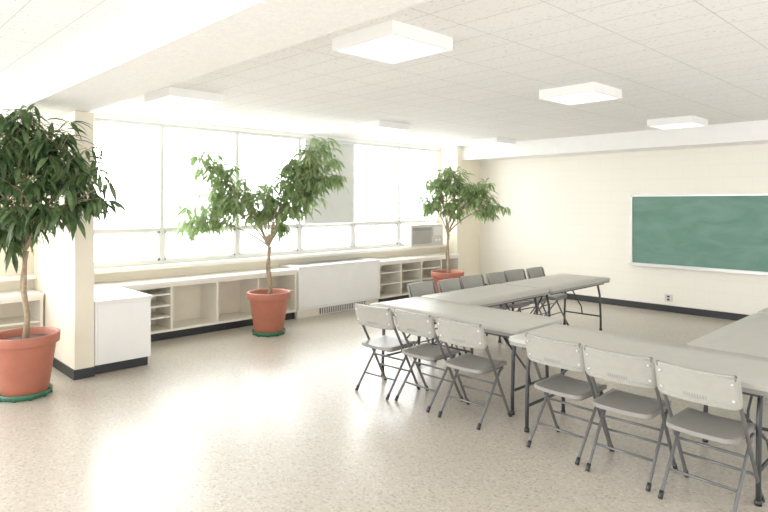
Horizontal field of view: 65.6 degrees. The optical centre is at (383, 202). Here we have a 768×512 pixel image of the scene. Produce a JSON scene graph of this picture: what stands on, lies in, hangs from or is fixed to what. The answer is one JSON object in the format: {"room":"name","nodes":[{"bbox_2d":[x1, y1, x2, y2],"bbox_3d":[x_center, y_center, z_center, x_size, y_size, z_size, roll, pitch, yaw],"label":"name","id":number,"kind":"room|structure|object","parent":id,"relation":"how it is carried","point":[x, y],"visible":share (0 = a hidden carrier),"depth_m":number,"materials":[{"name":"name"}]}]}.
{"room":"classroom","nodes":[
{"label":"classroom","id":0,"kind":"room"},
{"bbox_2d":[34,111,93,369],"bbox_3d":[-3.617,0.430,6.690,0.190,2.740,1.550,0,0,-44],"label":"pillar","id":1,"kind":"structure","parent":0,"point":[63,268],"depth_m":6.18,"materials":[{"name":"beige paint"}]},
{"bbox_2d":[53,357,94,379],"bbox_3d":[-3.444,1.750,6.499,0.205,0.100,1.065,0,0,-44],"label":"baseboard","id":2,"kind":"structure","parent":1,"relation":"attached to","point":[83,373],"depth_m":6.16,"materials":[{"name":"black plastic"}]},
{"bbox_2d":[0,113,440,290],"bbox_3d":[-3.096,0.320,8.410,13.230,2.960,0.200,0,0,-44],"label":"wall","id":3,"kind":"structure","parent":0,"point":[133,275],"depth_m":8.79,"materials":[{"name":"beige paint"}]},
{"bbox_2d":[0,274,36,281],"bbox_3d":[-5.949,0.875,5.404,4.950,0.050,0.160,0,0,-44],"label":"trim","id":4,"kind":"structure","parent":3,"relation":"attached to","point":[29,276],"depth_m":6.91,"materials":[{"name":"laminate"}]},
{"bbox_2d":[94,118,161,268],"bbox_3d":[-3.541,-0.125,7.935,1.170,1.950,0.105,0,0,-44],"label":"window","id":5,"kind":"structure","parent":3,"relation":"in","point":[158,260],"depth_m":8.17,"materials":[{"name":"metal"}]},
{"bbox_2d":[162,124,236,263],"bbox_3d":[-2.696,-0.125,8.751,1.180,1.950,0.105,0,0,-44],"label":"window","id":6,"kind":"structure","parent":3,"relation":"in","point":[233,255],"depth_m":8.65,"materials":[{"name":"metal"}]},
{"bbox_2d":[237,131,299,257],"bbox_3d":[-1.850,-0.125,9.567,1.170,1.950,0.105,0,0,-44],"label":"window","id":7,"kind":"structure","parent":3,"relation":"in","point":[296,225],"depth_m":9.51,"materials":[{"name":"metal"}]},
{"bbox_2d":[94,244,445,273],"bbox_3d":[-1.399,0.875,9.798,7.320,0.050,0.160,0,0,-44],"label":"trim","id":8,"kind":"structure","parent":3,"relation":"attached to","point":[255,259],"depth_m":9.00,"materials":[{"name":"laminate"}]},
{"bbox_2d":[404,224,442,246],"bbox_3d":[0.807,0.639,11.876,0.940,0.418,0.215,0,0,-44],"label":"window air conditioner","id":9,"kind":"object","parent":8,"relation":"on","point":[421,234],"visible":1,"depth_m":11.72,"materials":[{"name":"plastic"}]},
{"bbox_2d":[300,137,352,253],"bbox_3d":[-1.005,-0.125,10.383,1.180,1.950,0.105,0,0,-44],"label":"window","id":10,"kind":"structure","parent":3,"relation":"in","point":[302,225],"depth_m":10.33,"materials":[{"name":"metal"}]},
{"bbox_2d":[304,137,354,223],"bbox_3d":[-0.927,-0.371,10.317,1.100,1.446,0.058,0,0,-44],"label":"roller blind","id":11,"kind":"object","parent":10,"relation":"attached to","point":[339,207],"visible":0.65,"depth_m":10.47,"materials":[{"name":"fabric"}]},
{"bbox_2d":[353,142,398,249],"bbox_3d":[-0.156,-0.125,11.203,1.180,1.950,0.105,0,0,-44],"label":"window","id":12,"kind":"structure","parent":3,"relation":"in","point":[396,222],"depth_m":11.32,"materials":[{"name":"metal"}]},
{"bbox_2d":[399,146,438,246],"bbox_3d":[0.693,-0.125,12.023,1.180,1.950,0.105,0,0,-44],"label":"window","id":13,"kind":"structure","parent":3,"relation":"in","point":[436,221],"depth_m":11.97,"materials":[{"name":"metal"}]},
{"bbox_2d":[0,299,767,511],"bbox_3d":[0.814,1.850,4.505,13.430,0.100,11.350,0,0,-44],"label":"floor","id":14,"kind":"structure","parent":0,"point":[235,419],"depth_m":4.58,"materials":[{"name":"tile"}]},
{"bbox_2d":[0,289,43,330],"bbox_3d":[-5.830,1.415,5.267,4.930,0.770,0.518,0,0,-44],"label":"base cabinet","id":15,"kind":"object","parent":14,"relation":"on","point":[11,303],"visible":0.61,"depth_m":6.87,"materials":[{"name":"laminate"}]},
{"bbox_2d":[0,103,127,402],"bbox_3d":[-3.290,0.440,5.574,1.812,2.720,0.949,0,0,-6],"label":"ficus tree","id":16,"kind":"object","parent":14,"relation":"on","point":[27,352],"visible":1,"depth_m":5.44,"materials":[{"name":"green plant"}]},
{"bbox_2d":[94,282,152,373],"bbox_3d":[-3.325,1.413,6.970,0.610,0.775,1.548,0,0,-44],"label":"storage cabinet","id":17,"kind":"object","parent":14,"relation":"on","point":[122,316],"visible":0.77,"depth_m":6.44,"materials":[{"name":"white paint"}]},
{"bbox_2d":[105,267,296,341],"bbox_3d":[-2.493,1.415,8.491,2.690,0.770,0.518,0,0,-44],"label":"shelving unit","id":18,"kind":"object","parent":14,"relation":"on","point":[194,304],"visible":0.59,"depth_m":8.47,"materials":[{"name":"laminate"}]},
{"bbox_2d":[170,135,348,336],"bbox_3d":[-1.697,0.447,8.237,2.417,2.706,0.947,0,0,1],"label":"ficus tree","id":19,"kind":"object","parent":14,"relation":"on","point":[269,305],"visible":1,"depth_m":8.11,"materials":[{"name":"green plant"}]},
{"bbox_2d":[279,258,380,318],"bbox_3d":[-0.876,1.393,10.027,1.740,0.813,0.553,0,0,-44],"label":"radiator cover","id":20,"kind":"object","parent":14,"relation":"on","point":[326,286],"visible":0.9,"depth_m":9.77,"materials":[{"name":"white metal"}]},
{"bbox_2d":[354,303,420,399],"bbox_3d":[0.022,1.382,5.735,0.470,0.844,0.491,0,0,43],"label":"folding chair","id":21,"kind":"object","parent":14,"relation":"on","point":[371,316],"visible":0.97,"depth_m":5.63,"materials":[{"name":"grey plastic"}]},
{"bbox_2d":[373,253,459,302],"bbox_3d":[0.550,1.415,11.429,2.230,0.770,0.518,0,0,-44],"label":"base cabinet","id":22,"kind":"object","parent":14,"relation":"on","point":[397,272],"visible":0.66,"depth_m":11.22,"materials":[{"name":"laminate"}]},
{"bbox_2d":[394,308,462,412],"bbox_3d":[0.395,1.382,5.407,0.491,0.844,0.470,0,0,-42],"label":"folding chair","id":23,"kind":"object","parent":14,"relation":"on","point":[422,325],"visible":0.97,"depth_m":5.31,"materials":[{"name":"grey plastic"}]},
{"bbox_2d":[407,281,460,361],"bbox_3d":[0.583,1.382,7.055,0.470,0.844,0.491,0,0,-44],"label":"folding chair","id":24,"kind":"object","parent":14,"relation":"on","point":[418,289],"visible":0.39,"depth_m":7.18,"materials":[{"name":"grey plastic"}]},
{"bbox_2d":[411,166,514,292],"bbox_3d":[1.369,0.571,10.655,1.865,2.459,0.816,0,0,-7],"label":"ficus tree","id":25,"kind":"object","parent":14,"relation":"on","point":[454,189],"visible":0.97,"depth_m":10.55,"materials":[{"name":"green plant"}]},
{"bbox_2d":[437,278,488,353],"bbox_3d":[0.962,1.382,7.365,0.491,0.844,0.470,0,0,43],"label":"folding chair","id":26,"kind":"object","parent":14,"relation":"on","point":[452,284],"visible":0.25,"depth_m":7.51,"materials":[{"name":"grey plastic"}]},
{"bbox_2d":[370,297,562,414],"bbox_3d":[0.742,1.430,5.839,0.760,0.740,1.830,0,0,-44],"label":"folding table","id":27,"kind":"object","parent":14,"relation":"on","point":[505,324],"visible":0.66,"depth_m":5.57,"materials":[{"name":"grey plastic"}]},
{"bbox_2d":[436,317,511,429],"bbox_3d":[0.749,1.382,5.012,0.470,0.844,0.491,0,0,44],"label":"folding chair","id":28,"kind":"object","parent":14,"relation":"on","point":[470,335],"visible":1,"depth_m":4.92,"materials":[{"name":"grey plastic"}]},
{"bbox_2d":[459,274,508,341],"bbox_3d":[1.283,1.382,7.731,0.470,0.844,0.491,0,0,-42],"label":"folding chair","id":29,"kind":"object","parent":14,"relation":"on","point":[470,281],"visible":0.31,"depth_m":7.88,"materials":[{"name":"grey plastic"}]},
{"bbox_2d":[421,284,548,353],"bbox_3d":[1.219,1.430,7.044,1.550,0.740,0.760,0,0,-44],"label":"folding table","id":30,"kind":"object","parent":14,"relation":"on","point":[492,295],"visible":0.55,"depth_m":6.91,"materials":[{"name":"grey plastic"}]},
{"bbox_2d":[485,271,529,335],"bbox_3d":[1.679,1.382,8.086,0.491,0.844,0.470,0,0,44],"label":"folding chair","id":31,"kind":"object","parent":14,"relation":"on","point":[495,277],"visible":0.51,"depth_m":8.15,"materials":[{"name":"grey plastic"}]},
{"bbox_2d":[504,269,546,315],"bbox_3d":[2.001,1.382,8.424,0.470,0.844,0.491,0,0,-41],"label":"folding chair","id":32,"kind":"object","parent":14,"relation":"on","point":[515,274],"visible":0.38,"depth_m":8.53,"materials":[{"name":"grey plastic"}]},
{"bbox_2d":[526,267,568,325],"bbox_3d":[2.385,1.382,8.740,0.491,0.844,0.470,0,0,44],"label":"folding chair","id":33,"kind":"object","parent":14,"relation":"on","point":[533,272],"visible":0.5,"depth_m":8.77,"materials":[{"name":"grey plastic"}]},
{"bbox_2d":[502,274,609,330],"bbox_3d":[2.377,1.430,8.148,1.600,0.740,0.760,0,0,-44],"label":"folding table","id":34,"kind":"object","parent":14,"relation":"on","point":[558,283],"visible":0.7,"depth_m":8.05,"materials":[{"name":"grey plastic"}]},
{"bbox_2d":[524,333,608,465],"bbox_3d":[1.347,1.382,4.378,0.491,0.844,0.470,0,0,-42],"label":"folding chair","id":35,"kind":"object","parent":14,"relation":"on","point":[566,355],"visible":0.98,"depth_m":4.29,"materials":[{"name":"grey plastic"}]},
{"bbox_2d":[583,346,677,491],"bbox_3d":[1.651,1.382,4.006,0.470,0.844,0.491,0,0,44],"label":"folding chair","id":36,"kind":"object","parent":14,"relation":"on","point":[634,370],"visible":0.97,"depth_m":3.91,"materials":[{"name":"grey plastic"}]},
{"bbox_2d":[509,324,767,506],"bbox_3d":[1.879,1.430,4.317,0.760,0.740,1.830,0,0,-44],"label":"folding table","id":37,"kind":"object","parent":14,"relation":"on","point":[752,371],"visible":0.73,"depth_m":4.17,"materials":[{"name":"grey plastic"}]},
{"bbox_2d":[655,360,764,511],"bbox_3d":[1.964,1.382,3.609,0.491,0.844,0.470,0,0,-41],"label":"folding chair","id":38,"kind":"object","parent":14,"relation":"on","point":[719,390],"visible":0.98,"depth_m":3.52,"materials":[{"name":"grey plastic"}]},
{"bbox_2d":[687,313,767,442],"bbox_3d":[3.189,1.430,4.845,1.830,0.740,0.760,0,0,-44],"label":"folding table","id":39,"kind":"object","parent":14,"relation":"on","point":[748,335],"visible":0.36,"depth_m":4.63,"materials":[{"name":"grey plastic"}]},
{"bbox_2d":[757,307,767,313],"bbox_3d":[4.520,1.430,6.130,1.830,0.740,0.760,0,0,-44],"label":"folding table","id":40,"kind":"object","parent":14,"relation":"on","point":[764,311],"visible":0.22,"depth_m":5.82,"materials":[{"name":"grey plastic"}]},
{"bbox_2d":[0,0,767,146],"bbox_3d":[0.814,-1.220,4.505,13.430,0.120,11.350,0,0,-44],"label":"ceiling","id":41,"kind":"structure","parent":0,"point":[706,59],"depth_m":5.22,"materials":[{"name":"tile"}]},
{"bbox_2d":[145,87,223,108],"bbox_3d":[-2.131,-1.114,6.353,0.600,0.090,0.600,0,0,-44],"label":"ceiling light","id":42,"kind":"object","parent":41,"relation":"attached to","point":[169,96],"depth_m":6.22,"materials":[{"name":"white plastic"}]},
{"bbox_2d":[0,0,430,123],"bbox_3d":[-0.455,-1.050,3.106,0.620,0.220,11.100,0,0,-44],"label":"ceiling beam","id":43,"kind":"structure","parent":41,"relation":"attached to","point":[183,40],"depth_m":3.70,"materials":[{"name":"white paint"}]},
{"bbox_2d":[351,120,408,133],"bbox_3d":[-0.059,-1.114,8.770,0.600,0.090,0.600,0,0,-44],"label":"ceiling light","id":44,"kind":"object","parent":41,"relation":"attached to","point":[378,126],"depth_m":8.63,"materials":[{"name":"white plastic"}]},
{"bbox_2d":[332,19,452,64],"bbox_3d":[0.059,-1.114,4.186,0.600,0.090,0.600,0,0,-44],"label":"ceiling light","id":45,"kind":"object","parent":41,"relation":"attached to","point":[392,42],"depth_m":4.07,"materials":[{"name":"white plastic"}]},
{"bbox_2d":[470,137,515,146],"bbox_3d":[1.994,-1.114,10.892,0.600,0.090,0.600,0,0,-44],"label":"ceiling light","id":46,"kind":"object","parent":41,"relation":"attached to","point":[494,141],"depth_m":10.75,"materials":[{"name":"white plastic"}]},
{"bbox_2d":[539,82,621,105],"bbox_3d":[2.016,-1.114,6.118,0.600,0.090,0.600,0,0,-44],"label":"ceiling light","id":47,"kind":"object","parent":41,"relation":"attached to","point":[590,92],"depth_m":5.99,"materials":[{"name":"white plastic"}]},
{"bbox_2d":[462,120,767,160],"bbox_3d":[5.521,-1.020,8.571,0.610,0.280,10.660,0,0,-44],"label":"ceiling beam","id":48,"kind":"structure","parent":41,"relation":"attached to","point":[750,132],"depth_m":9.74,"materials":[{"name":"white paint"}]},
{"bbox_2d":[647,115,707,129],"bbox_3d":[4.084,-1.114,8.295,0.600,0.090,0.600,0,0,-44],"label":"ceiling light","id":49,"kind":"object","parent":41,"relation":"attached to","point":[690,121],"depth_m":8.16,"materials":[{"name":"white plastic"}]},
{"bbox_2d":[441,146,479,275],"bbox_3d":[1.608,0.320,12.507,0.770,2.960,0.440,0,0,-44],"label":"pillar","id":50,"kind":"structure","parent":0,"point":[464,240],"depth_m":12.30,"materials":[{"name":"beige paint"}]},
{"bbox_2d":[480,144,767,314],"bbox_3d":[5.573,0.320,9.100,0.200,2.960,11.350,0,0,-44],"label":"wall","id":51,"kind":"structure","parent":0,"point":[572,214],"depth_m":10.58,"materials":[{"name":"beige paint"}]},
{"bbox_2d":[485,283,748,320],"bbox_3d":[5.754,1.745,8.754,0.020,0.110,10.600,0,0,-44],"label":"baseboard","id":52,"kind":"structure","parent":51,"relation":"attached to","point":[626,303],"depth_m":9.93,"materials":[{"name":"black plastic"}]},
{"bbox_2d":[665,294,671,301],"bbox_3d":[4.699,1.570,9.848,0.015,0.120,0.120,0,0,-44],"label":"wall outlet","id":53,"kind":"object","parent":51,"relation":"attached to","point":[668,297],"visible":1,"depth_m":9.84,"materials":[{"name":"plastic"}]},
{"bbox_2d":[628,194,767,274],"bbox_3d":[5.503,0.461,8.943,0.112,1.202,3.660,0,0,-44],"label":"chalkboard","id":54,"kind":"object","parent":51,"relation":"attached to","point":[704,232],"visible":1,"depth_m":9.46,"materials":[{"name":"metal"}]}
]}

